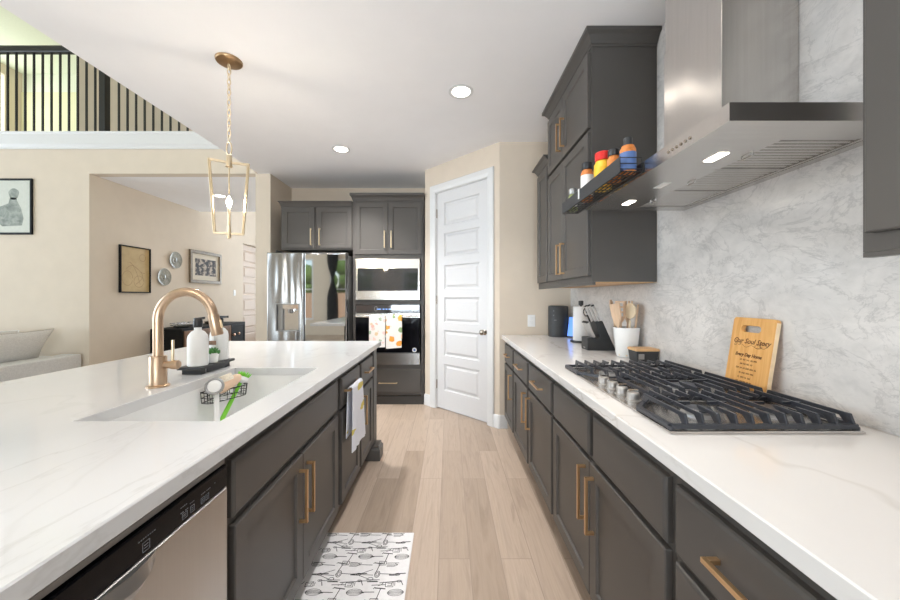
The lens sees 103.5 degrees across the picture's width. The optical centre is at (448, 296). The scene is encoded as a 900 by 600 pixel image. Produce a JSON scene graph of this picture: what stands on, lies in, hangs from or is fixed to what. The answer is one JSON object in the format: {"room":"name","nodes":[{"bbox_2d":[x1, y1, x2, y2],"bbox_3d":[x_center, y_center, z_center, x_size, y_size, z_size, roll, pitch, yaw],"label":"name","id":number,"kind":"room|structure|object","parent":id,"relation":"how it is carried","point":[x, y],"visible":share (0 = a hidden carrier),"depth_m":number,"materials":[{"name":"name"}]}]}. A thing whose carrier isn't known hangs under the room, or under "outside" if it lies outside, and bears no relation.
{"room":"kitchen","nodes":[
{"label":"kitchen","id":0,"kind":"room"},
{"bbox_2d":[1,63,21,130],"bbox_3d":[-9.050,-1.716,1.750,0.100,6.000,11.700,0,0,0],"label":"wall","id":1,"kind":"structure","parent":0,"point":[3,66],"depth_m":7.30,"materials":[{"name":"paint"}]},
{"bbox_2d":[0,6,75,73],"bbox_3d":[-5.650,-4.766,1.750,6.900,0.100,11.700,0,0,0],"label":"ceiling","id":2,"kind":"structure","parent":0,"point":[13,30],"depth_m":6.58,"materials":[{"name":"white paint"}]},
{"bbox_2d":[21,74,75,130],"bbox_3d":[-7.625,-3.366,7.540,2.950,2.700,0.120,0,0,0],"label":"wall","id":3,"kind":"structure","parent":0,"point":[29,94],"depth_m":7.48,"materials":[{"name":"beige paint"}]},
{"bbox_2d":[0,149,257,366],"bbox_3d":[-5.715,-0.266,4.420,6.770,3.100,0.120,0,0,0],"label":"wall","id":4,"kind":"structure","parent":0,"point":[49,277],"depth_m":4.36,"materials":[{"name":"paint"}]},
{"bbox_2d":[0,178,32,234],"bbox_3d":[-5.357,-1.109,4.348,0.525,0.685,0.020,0,0,0],"label":"picture frame","id":5,"kind":"object","parent":4,"relation":"attached to","point":[16,194],"visible":1,"depth_m":4.35,"materials":[{"name":"black wood"}]},
{"bbox_2d":[0,131,219,148],"bbox_3d":[-5.668,-1.916,4.396,6.665,0.200,0.168,0,0,0],"label":"trim","id":6,"kind":"structure","parent":4,"relation":"on","point":[8,139],"depth_m":4.32,"materials":[{"name":"white wood"}]},
{"bbox_2d":[0,45,188,130],"bbox_3d":[-5.662,-2.586,4.400,6.635,1.140,0.096,0,0,0],"label":"balcony railing","id":7,"kind":"object","parent":6,"relation":"on","point":[104,80],"visible":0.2,"depth_m":4.39,"materials":[{"name":"black metal"}]},
{"bbox_2d":[79,57,191,130],"bbox_3d":[-4.300,-3.366,6.060,3.940,2.700,0.120,0,0,0],"label":"wall","id":8,"kind":"structure","parent":0,"point":[113,84],"depth_m":6.00,"materials":[{"name":"paint"}]},
{"bbox_2d":[99,177,255,362],"bbox_3d":[-4.470,-0.816,6.890,0.120,4.200,4.820,0,0,0],"label":"wall","id":9,"kind":"structure","parent":0,"point":[128,216],"depth_m":5.33,"materials":[{"name":"paint"}]},
{"bbox_2d":[119,244,150,292],"bbox_3d":[-4.392,-0.382,4.987,0.032,0.645,0.485,0,0,0],"label":"picture frame","id":10,"kind":"object","parent":9,"relation":"attached to","point":[134,262],"visible":1,"depth_m":4.97,"materials":[{"name":"black wood"}]},
{"bbox_2d":[158,268,170,284],"bbox_3d":[-4.396,-0.311,5.490,0.027,0.266,0.266,0,0,0],"label":"decorative plate","id":11,"kind":"object","parent":9,"relation":"attached to","point":[164,275],"visible":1,"depth_m":5.50,"materials":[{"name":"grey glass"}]},
{"bbox_2d":[170,252,181,267],"bbox_3d":[-4.396,-0.596,5.720,0.027,0.266,0.266,0,0,0],"label":"decorative plate","id":12,"kind":"object","parent":9,"relation":"attached to","point":[175,257],"visible":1,"depth_m":5.72,"materials":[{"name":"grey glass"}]},
{"bbox_2d":[189,249,220,283],"bbox_3d":[-4.391,-0.531,6.440,0.033,0.570,0.820,0,0,0],"label":"picture frame","id":13,"kind":"object","parent":9,"relation":"attached to","point":[204,267],"visible":1,"depth_m":6.40,"materials":[{"name":"grey wood"}]},
{"bbox_2d":[195,258,215,276],"bbox_3d":[-4.397,-0.531,6.440,0.001,0.296,0.546,0,0,0],"label":"artwork","id":14,"kind":"object","parent":13,"relation":"attached to","point":[204,267],"depth_m":6.43},
{"bbox_2d":[243,245,255,340],"bbox_3d":[-4.487,0.069,8.060,0.035,2.430,0.860,0,0,0],"label":"door","id":15,"kind":"structure","parent":9,"relation":"in","point":[249,253],"depth_m":7.99,"materials":[{"name":"white wood"}]},
{"bbox_2d":[256,174,291,340],"bbox_3d":[-2.276,-0.816,6.830,0.182,4.200,4.940,0,0,0],"label":"wall pier","id":16,"kind":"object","parent":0,"point":[270,190],"visible":0.07,"depth_m":4.36,"materials":[{"name":"paint"}]},
{"bbox_2d":[0,0,664,211],"bbox_3d":[-3.885,-1.766,1.750,10.430,0.500,11.700,0,0,0],"label":"ceiling","id":17,"kind":"structure","parent":0,"point":[374,79],"depth_m":2.39,"materials":[{"name":"paint"}]},
{"bbox_2d":[213,194,226,197],"bbox_3d":[-3.420,-1.512,5.320,0.184,0.007,0.184,0,0,0],"label":"recessed light","id":18,"kind":"object","parent":17,"relation":"in","point":[215,195],"visible":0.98,"depth_m":5.29,"materials":[{"name":"white"}]},
{"bbox_2d":[207,52,249,238],"bbox_3d":[-1.405,-0.942,2.275,0.180,1.146,0.156,0,0,13],"label":"pendant light","id":19,"kind":"object","parent":17,"relation":"hanging from","point":[227,60],"visible":1,"depth_m":2.27,"materials":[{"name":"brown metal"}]},
{"bbox_2d":[332,145,349,152],"bbox_3d":[-1.100,-1.512,3.640,0.184,0.007,0.184,0,0,0],"label":"recessed light","id":20,"kind":"object","parent":17,"relation":"in","point":[340,149],"visible":1,"depth_m":3.64,"materials":[{"name":"white"}]},
{"bbox_2d":[449,84,472,98],"bbox_3d":[0.094,-1.512,2.620,0.184,0.007,0.184,0,0,0],"label":"recessed light","id":21,"kind":"object","parent":17,"relation":"in","point":[460,91],"visible":1,"depth_m":2.61,"materials":[{"name":"white"}]},
{"bbox_2d":[292,188,424,256],"bbox_3d":[-1.183,-0.116,5.010,2.005,2.800,0.120,0,0,0],"label":"wall","id":22,"kind":"structure","parent":0,"point":[298,194],"depth_m":4.95,"materials":[{"name":"paint"}]},
{"bbox_2d":[278,201,352,255],"bbox_3d":[-1.583,-0.853,4.571,0.883,0.573,0.744,0,0,0],"label":"upper cabinet","id":23,"kind":"object","parent":22,"relation":"attached to","point":[306,226],"visible":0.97,"depth_m":4.24,"materials":[{"name":"grey wood"}]},
{"bbox_2d":[328,404,591,599],"bbox_3d":[-3.885,1.334,2.600,10.430,0.100,13.400,0,0,0],"label":"floor","id":24,"kind":"structure","parent":0,"point":[481,523],"depth_m":2.12,"materials":[{"name":"brown wood"}]},
{"bbox_2d":[0,354,80,381],"bbox_3d":[-4.970,0.988,3.167,1.000,0.592,2.335,0,0,0],"label":"sofa","id":25,"kind":"object","parent":24,"relation":"on","point":[13,370],"visible":0.43,"depth_m":3.88,"materials":[{"name":"fabric"}]},
{"bbox_2d":[0,330,18,333],"bbox_3d":[-5.190,0.579,4.035,0.526,0.399,0.137,0,0,0],"label":"pillow","id":26,"kind":"object","parent":25,"relation":"on","point":[13,331],"visible":0.2,"depth_m":4.06,"materials":[{"name":"fabric"}]},
{"bbox_2d":[0,329,53,362],"bbox_3d":[-4.765,0.566,3.800,0.253,0.388,0.805,0,0,0],"label":"pillow","id":27,"kind":"object","parent":25,"relation":"on","point":[17,346],"visible":0.78,"depth_m":3.89,"materials":[{"name":"fabric"}]},
{"bbox_2d":[29,459,226,599],"bbox_3d":[-0.891,0.852,0.652,0.638,0.865,0.597,0,0,0],"label":"dishwasher","id":28,"kind":"object","parent":24,"relation":"on","point":[177,550],"visible":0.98,"depth_m":0.75,"materials":[{"name":"silver metal"}]},
{"bbox_2d":[150,322,244,353],"bbox_3d":[-4.139,0.879,6.055,0.522,0.810,1.630,0,0,0],"label":"sideboard","id":29,"kind":"object","parent":24,"relation":"on","point":[236,330],"visible":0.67,"depth_m":5.35,"materials":[{"name":"black wood"}]},
{"bbox_2d":[170,321,192,327],"bbox_3d":[-4.161,0.431,5.549,0.310,0.085,0.308,0,0,-45],"label":"bowl","id":30,"kind":"object","parent":29,"relation":"on","point":[179,324],"visible":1,"depth_m":5.49,"materials":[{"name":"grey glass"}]},
{"bbox_2d":[223,377,337,599],"bbox_3d":[-1.013,0.847,1.458,0.914,0.874,0.993,0,0,0],"label":"base cabinet","id":31,"kind":"object","parent":24,"relation":"on","point":[282,486],"visible":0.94,"depth_m":1.29,"materials":[{"name":"grey wood"}]},
{"bbox_2d":[0,341,380,599],"bbox_3d":[-1.256,0.390,1.245,1.382,0.040,3.490,0,0,0],"label":"countertop","id":32,"kind":"structure","parent":31,"relation":"on","point":[73,478],"depth_m":0.91,"materials":[{"name":"stone"}]},
{"bbox_2d":[145,288,222,388],"bbox_3d":[-1.086,0.165,1.468,0.309,0.409,0.080,0,0,0],"label":"faucet","id":33,"kind":"object","parent":32,"relation":"on","point":[158,364],"visible":1,"depth_m":1.45,"materials":[{"name":"gold metal"}]},
{"bbox_2d":[177,358,234,374],"bbox_3d":[-1.222,0.351,1.805,0.115,0.037,0.266,0,0,0],"label":"tray","id":34,"kind":"object","parent":32,"relation":"on","point":[186,370],"visible":0.84,"depth_m":1.71,"materials":[{"name":"black stone"}]},
{"bbox_2d":[187,317,208,366],"bbox_3d":[-1.215,0.216,1.725,0.086,0.234,0.089,0,0,32],"label":"soap bottle","id":35,"kind":"object","parent":34,"relation":"on","point":[197,339],"visible":1,"depth_m":1.70,"materials":[{"name":"white plastic"}]},
{"bbox_2d":[209,353,218,362],"bbox_3d":[-1.196,0.308,1.806,0.051,0.049,0.050,0,0,0],"label":"pot","id":36,"kind":"object","parent":34,"relation":"on","point":[213,357],"depth_m":1.79,"materials":[{"name":"white ceramic"}]},
{"bbox_2d":[209,347,219,362],"bbox_3d":[-1.196,0.293,1.808,0.065,0.079,0.067,0,0,-34],"label":"succulent","id":37,"kind":"object","parent":34,"relation":"on","point":[213,352],"visible":0.93,"depth_m":1.79,"materials":[{"name":"green plant"}]},
{"bbox_2d":[209,316,228,360],"bbox_3d":[-1.215,0.216,1.885,0.097,0.234,0.097,0,0,0],"label":"soap bottle","id":38,"kind":"object","parent":34,"relation":"on","point":[221,342],"visible":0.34,"depth_m":1.86,"materials":[{"name":"white plastic"}]},
{"bbox_2d":[111,375,303,420],"bbox_3d":[-0.901,0.527,1.459,0.498,0.234,0.862,0,0,0],"label":"sink","id":39,"kind":"object","parent":32,"relation":"in","point":[187,406],"visible":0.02,"depth_m":1.62,"materials":[{"name":"ceramic"}]},
{"bbox_2d":[200,383,247,403],"bbox_3d":[-1.056,0.456,1.688,0.126,0.054,0.199,0,0,0],"label":"sink caddy","id":40,"kind":"object","parent":39,"relation":"in","point":[245,384],"visible":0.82,"depth_m":1.67,"materials":[{"name":"black metal"}]},
{"bbox_2d":[204,378,224,420],"bbox_3d":[-1.058,0.476,1.605,0.047,0.218,0.074,0,0,44],"label":"dish brush","id":41,"kind":"object","parent":40,"relation":"in","point":[213,386],"visible":0.99,"depth_m":1.60,"materials":[{"name":"white plastic"}]},
{"bbox_2d":[219,373,241,393],"bbox_3d":[-1.046,0.405,1.685,0.075,0.089,0.124,0,0,0],"label":"scrub brush","id":42,"kind":"object","parent":40,"relation":"in","point":[230,381],"visible":0.74,"depth_m":1.67,"materials":[{"name":"brown wood"}]},
{"bbox_2d":[220,371,251,420],"bbox_3d":[-1.023,0.477,1.719,0.064,0.225,0.160,0,0,14],"label":"brush","id":43,"kind":"object","parent":40,"relation":"in","point":[245,377],"visible":0.84,"depth_m":1.72,"materials":[{"name":"green plastic"}]},
{"bbox_2d":[267,252,352,340],"bbox_3d":[-1.599,0.390,4.400,0.898,1.788,0.900,0,0,0],"label":"refrigerator","id":44,"kind":"object","parent":24,"relation":"on","point":[310,294],"visible":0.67,"depth_m":4.00,"materials":[{"name":"grey metal"}]},
{"bbox_2d":[338,362,359,507],"bbox_3d":[-1.013,0.847,2.172,0.914,0.874,0.432,0,0,0],"label":"base cabinet","id":45,"kind":"object","parent":24,"relation":"on","point":[348,462],"visible":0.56,"depth_m":2.04,"materials":[{"name":"grey wood"}]},
{"bbox_2d":[346,378,365,452],"bbox_3d":[-0.554,0.700,2.150,0.049,0.370,0.299,0,0,0],"label":"towel","id":46,"kind":"object","parent":45,"relation":"hanging from","point":[355,421],"visible":1,"depth_m":2.10,"materials":[{"name":"white fabric"}]},
{"bbox_2d":[293,533,413,599],"bbox_3d":[-0.425,1.280,1.513,0.481,0.006,0.828,0,0,0],"label":"kitchen mat","id":47,"kind":"object","parent":24,"relation":"on","point":[346,566],"visible":1,"depth_m":1.66,"materials":[{"name":"fabric"}]},
{"bbox_2d":[358,349,382,466],"bbox_3d":[-1.002,0.847,2.652,0.935,0.874,0.526,0,0,0],"label":"base cabinet","id":48,"kind":"object","parent":24,"relation":"on","point":[371,449],"visible":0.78,"depth_m":2.72,"materials":[{"name":"grey wood"}]},
{"bbox_2d":[349,193,424,403],"bbox_3d":[-0.726,0.025,4.572,0.884,2.517,0.753,0,0,0],"label":"tall cabinet","id":49,"kind":"object","parent":24,"relation":"on","point":[385,225],"visible":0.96,"depth_m":4.24,"materials":[{"name":"grey wood"}]},
{"bbox_2d":[356,259,419,299],"bbox_3d":[-0.722,-0.211,4.459,0.764,0.492,0.482,0,0,0],"label":"microwave","id":50,"kind":"object","parent":49,"relation":"in","point":[376,279],"visible":1,"depth_m":4.22,"materials":[{"name":"grey metal"}]},
{"bbox_2d":[355,304,420,364],"bbox_3d":[-0.720,0.448,4.477,0.760,0.716,0.646,0,0,0],"label":"oven","id":51,"kind":"object","parent":49,"relation":"in","point":[410,352],"visible":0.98,"depth_m":4.22,"materials":[{"name":"black glass"}]},
{"bbox_2d":[369,315,385,346],"bbox_3d":[-0.832,0.397,4.162,0.187,0.381,0.047,0,0,0],"label":"towel","id":52,"kind":"object","parent":51,"relation":"hanging from","point":[377,323],"visible":0.93,"depth_m":4.14,"materials":[{"name":"fabric"}]},
{"bbox_2d":[386,315,401,348],"bbox_3d":[-0.636,0.405,4.162,0.183,0.396,0.047,0,0,0],"label":"towel","id":53,"kind":"object","parent":51,"relation":"hanging from","point":[393,322],"visible":1,"depth_m":4.14,"materials":[{"name":"fabric"}]},
{"bbox_2d":[503,342,514,432],"bbox_3d":[0.851,0.847,3.228,0.680,0.874,0.475,0,0,0],"label":"base cabinet","id":54,"kind":"object","parent":24,"relation":"on","point":[509,350],"visible":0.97,"depth_m":3.16,"materials":[{"name":"grey wood"}]},
{"bbox_2d":[513,349,530,463],"bbox_3d":[0.851,0.847,2.713,0.680,0.874,0.552,0,0,0],"label":"base cabinet","id":55,"kind":"object","parent":24,"relation":"on","point":[521,363],"visible":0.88,"depth_m":2.65,"materials":[{"name":"grey wood"}]},
{"bbox_2d":[525,362,555,513],"bbox_3d":[0.851,0.847,2.151,0.680,0.874,0.569,0,0,0],"label":"base cabinet","id":56,"kind":"object","parent":24,"relation":"on","point":[541,395],"visible":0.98,"depth_m":2.09,"materials":[{"name":"grey wood"}]},
{"bbox_2d":[553,381,676,599],"bbox_3d":[0.851,0.847,1.372,0.680,0.874,0.988,0,0,0],"label":"base cabinet","id":57,"kind":"object","parent":24,"relation":"on","point":[614,502],"visible":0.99,"depth_m":1.21,"materials":[{"name":"grey wood"}]},
{"bbox_2d":[502,335,899,599],"bbox_3d":[0.859,0.390,1.460,0.671,0.040,4.019,0,0,0],"label":"countertop","id":58,"kind":"structure","parent":57,"relation":"on","point":[828,505],"depth_m":0.72,"materials":[{"name":"stone"}]},
{"bbox_2d":[548,306,567,336],"bbox_3d":[1.035,0.226,3.345,0.182,0.288,0.182,0,0,0],"label":"canister","id":59,"kind":"object","parent":58,"relation":"on","point":[557,315],"visible":0.94,"depth_m":3.27,"materials":[{"name":"black metal"}]},
{"bbox_2d":[567,316,572,336],"bbox_3d":[1.136,0.272,3.253,0.048,0.187,0.084,0,0,-40],"label":"tablet","id":60,"kind":"object","parent":58,"relation":"on","point":[570,323],"visible":0.52,"depth_m":3.26,"materials":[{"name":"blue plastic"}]},
{"bbox_2d":[570,301,588,342],"bbox_3d":[1.095,0.199,2.930,0.170,0.341,0.170,0,0,0],"label":"paper towel holder","id":61,"kind":"object","parent":58,"relation":"on","point":[579,330],"visible":0.7,"depth_m":2.88,"materials":[{"name":"white paper"}]},
{"bbox_2d":[582,304,614,349],"bbox_3d":[1.056,0.211,2.509,0.201,0.318,0.113,0,0,0],"label":"knife block","id":62,"kind":"object","parent":58,"relation":"on","point":[598,338],"visible":0.99,"depth_m":2.46,"materials":[{"name":"black wood"}]},
{"bbox_2d":[613,326,639,357],"bbox_3d":[1.108,0.279,2.210,0.153,0.182,0.153,0,0,0],"label":"utensil crock","id":63,"kind":"object","parent":58,"relation":"on","point":[624,337],"visible":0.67,"depth_m":2.16,"materials":[{"name":"white ceramic"}]},
{"bbox_2d":[610,302,621,327],"bbox_3d":[1.052,0.194,2.197,0.064,0.322,0.072,0,0,-20],"label":"utensil","id":64,"kind":"object","parent":63,"relation":"in","point":[615,308],"visible":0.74,"depth_m":2.19,"materials":[{"name":"brown wood"}]},
{"bbox_2d":[615,301,625,327],"bbox_3d":[1.081,0.189,2.224,0.027,0.330,0.060,0,0,-41],"label":"utensil","id":65,"kind":"object","parent":63,"relation":"in","point":[623,317],"visible":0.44,"depth_m":2.20,"materials":[{"name":"brown wood"}]},
{"bbox_2d":[625,301,632,327],"bbox_3d":[1.134,0.189,2.248,0.042,0.330,0.052,0,0,-30],"label":"utensil","id":66,"kind":"object","parent":63,"relation":"in","point":[626,318],"visible":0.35,"depth_m":2.25,"materials":[{"name":"brown wood"}]},
{"bbox_2d":[626,303,635,327],"bbox_3d":[1.113,0.195,2.179,0.020,0.317,0.083,0,0,-20],"label":"utensil","id":67,"kind":"object","parent":63,"relation":"in","point":[630,307],"visible":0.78,"depth_m":2.17,"materials":[{"name":"brown wood"}]},
{"bbox_2d":[634,304,638,327],"bbox_3d":[1.155,0.200,2.194,0.040,0.309,0.076,0,0,31],"label":"utensil","id":68,"kind":"object","parent":63,"relation":"in","point":[637,309],"visible":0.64,"depth_m":2.17,"materials":[{"name":"brown wood"}]},
{"bbox_2d":[627,347,659,361],"bbox_3d":[1.125,0.331,2.050,0.130,0.077,0.104,0,0,0],"label":"butter dish","id":69,"kind":"object","parent":58,"relation":"on","point":[644,354],"visible":0.79,"depth_m":2.00,"materials":[{"name":"black ceramic"}]},
{"bbox_2d":[565,360,865,433],"bbox_3d":[0.861,0.345,1.393,0.526,0.050,0.875,0,0,0],"label":"cooktop","id":70,"kind":"object","parent":58,"relation":"in","point":[678,400],"visible":1,"depth_m":1.14,"materials":[{"name":"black metal"}]},
{"bbox_2d":[725,317,780,392],"bbox_3d":[1.159,0.225,1.361,0.061,0.287,0.191,0,0,0],"label":"cutting board","id":71,"kind":"object","parent":58,"relation":"on","point":[752,356],"visible":0.97,"depth_m":1.34,"materials":[{"name":"brown wood"}]},
{"bbox_2d":[676,475,836,599],"bbox_3d":[0.851,0.847,0.598,0.680,0.874,0.559,0,0,0],"label":"base cabinet","id":72,"kind":"object","parent":24,"relation":"on","point":[718,558],"visible":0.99,"depth_m":0.70,"materials":[{"name":"grey wood"}]},
{"bbox_2d":[425,142,498,414],"bbox_3d":[0.146,-0.116,3.895,1.102,2.800,0.100,0,0,45],"label":"wall","id":73,"kind":"structure","parent":0,"point":[486,157],"depth_m":3.75,"materials":[{"name":"paint"}]},
{"bbox_2d":[424,394,429,405],"bbox_3d":[-0.248,1.219,4.208,0.102,0.130,0.014,0,0,45],"label":"baseboard","id":74,"kind":"structure","parent":73,"relation":"attached to","point":[426,396],"depth_m":4.20,"materials":[{"name":"white wood"}]},
{"bbox_2d":[430,166,493,426],"bbox_3d":[0.143,-0.004,3.864,0.936,2.576,0.147,0,0,45],"label":"door","id":75,"kind":"structure","parent":73,"relation":"in","point":[461,216],"depth_m":3.84,"materials":[{"name":"white wood"}]},
{"bbox_2d":[493,414,506,428],"bbox_3d":[0.509,1.219,3.477,0.138,0.130,0.042,0,0,15],"label":"baseboard","id":76,"kind":"structure","parent":73,"relation":"attached to","point":[499,421],"depth_m":3.47,"materials":[{"name":"white wood"}]},
{"bbox_2d":[499,142,571,427],"bbox_3d":[0.912,-0.116,3.520,0.825,2.800,0.100,0,0,0],"label":"wall","id":77,"kind":"structure","parent":0,"point":[520,295],"depth_m":3.47,"materials":[{"name":"paint"}]},
{"bbox_2d":[528,315,534,326],"bbox_3d":[0.812,0.232,3.466,0.074,0.116,0.008,0,0,0],"label":"power outlet","id":78,"kind":"object","parent":77,"relation":"attached to","point":[531,318],"visible":1,"depth_m":3.46,"materials":[{"name":"plastic"}]},
{"bbox_2d":[572,282,898,436],"bbox_3d":[1.265,-0.116,-0.265,0.120,2.800,7.670,0,0,0],"label":"wall","id":79,"kind":"structure","parent":0,"point":[653,282],"depth_m":2.08,"materials":[{"name":"paint"}]},
{"bbox_2d":[532,154,585,288],"bbox_3d":[0.983,-0.615,3.086,0.420,1.089,0.399,0,0,0],"label":"upper cabinet","id":80,"kind":"object","parent":79,"relation":"attached to","point":[541,169],"visible":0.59,"depth_m":3.06,"materials":[{"name":"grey wood"}]},
{"bbox_2d":[542,26,661,287],"bbox_3d":[0.981,-0.793,2.458,0.424,1.446,0.953,0,0,0],"label":"upper cabinet","id":81,"kind":"object","parent":79,"relation":"attached to","point":[605,94],"visible":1,"depth_m":2.03,"materials":[{"name":"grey wood"}]},
{"bbox_2d":[586,0,862,210],"bbox_3d":[0.944,-0.972,1.338,0.501,1.087,0.916,0,0,0],"label":"range hood","id":82,"kind":"object","parent":79,"relation":"attached to","point":[735,119],"visible":1,"depth_m":1.21,"materials":[{"name":"silver metal"}]},
{"bbox_2d":[562,157,642,213],"bbox_3d":[0.653,-0.476,1.589,0.086,0.060,0.642,0,0,0],"label":"spice rack","id":83,"kind":"object","parent":82,"relation":"attached to","point":[610,172],"visible":0.97,"depth_m":1.48,"materials":[{"name":"black metal"}]},
{"bbox_2d":[568,188,577,210],"bbox_3d":[0.657,-0.510,1.872,0.050,0.118,0.050,0,0,0],"label":"spice jar","id":84,"kind":"object","parent":83,"relation":"on","point":[572,191],"visible":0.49,"depth_m":1.85,"materials":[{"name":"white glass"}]},
{"bbox_2d":[581,161,593,202],"bbox_3d":[0.655,-0.541,1.675,0.058,0.180,0.058,0,0,0],"label":"spice jar","id":85,"kind":"object","parent":83,"relation":"on","point":[587,174],"visible":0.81,"depth_m":1.65,"materials":[{"name":"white plastic"}]},
{"bbox_2d":[594,150,611,192],"bbox_3d":[0.654,-0.530,1.502,0.073,0.158,0.073,0,0,0],"label":"spice jar","id":86,"kind":"object","parent":83,"relation":"on","point":[601,157],"visible":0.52,"depth_m":1.48,"materials":[{"name":"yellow plastic"}]},
{"bbox_2d":[607,148,620,184],"bbox_3d":[0.656,-0.516,1.405,0.052,0.130,0.052,0,0,0],"label":"spice jar","id":87,"kind":"object","parent":83,"relation":"on","point":[613,154],"visible":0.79,"depth_m":1.39,"materials":[{"name":"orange plastic"}]},
{"bbox_2d":[619,137,636,174],"bbox_3d":[0.660,-0.517,1.305,0.057,0.132,0.057,0,0,0],"label":"spice jar","id":88,"kind":"object","parent":83,"relation":"on","point":[628,149],"visible":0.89,"depth_m":1.28,"materials":[{"name":"blue plastic"}]},
{"bbox_2d":[571,0,899,436],"bbox_3d":[1.200,-0.573,1.460,0.010,1.884,4.019,0,0,0],"label":"backsplash","id":89,"kind":"structure","parent":79,"relation":"attached to","point":[787,248],"depth_m":1.19,"materials":[{"name":"white stone"}]},
{"bbox_2d":[863,0,899,257],"bbox_3d":[0.981,-0.797,0.204,0.424,1.438,1.100,0,0,0],"label":"upper cabinet","id":90,"kind":"object","parent":79,"relation":"attached to","point":[881,18],"visible":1,"depth_m":0.66,"materials":[{"name":"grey wood"}]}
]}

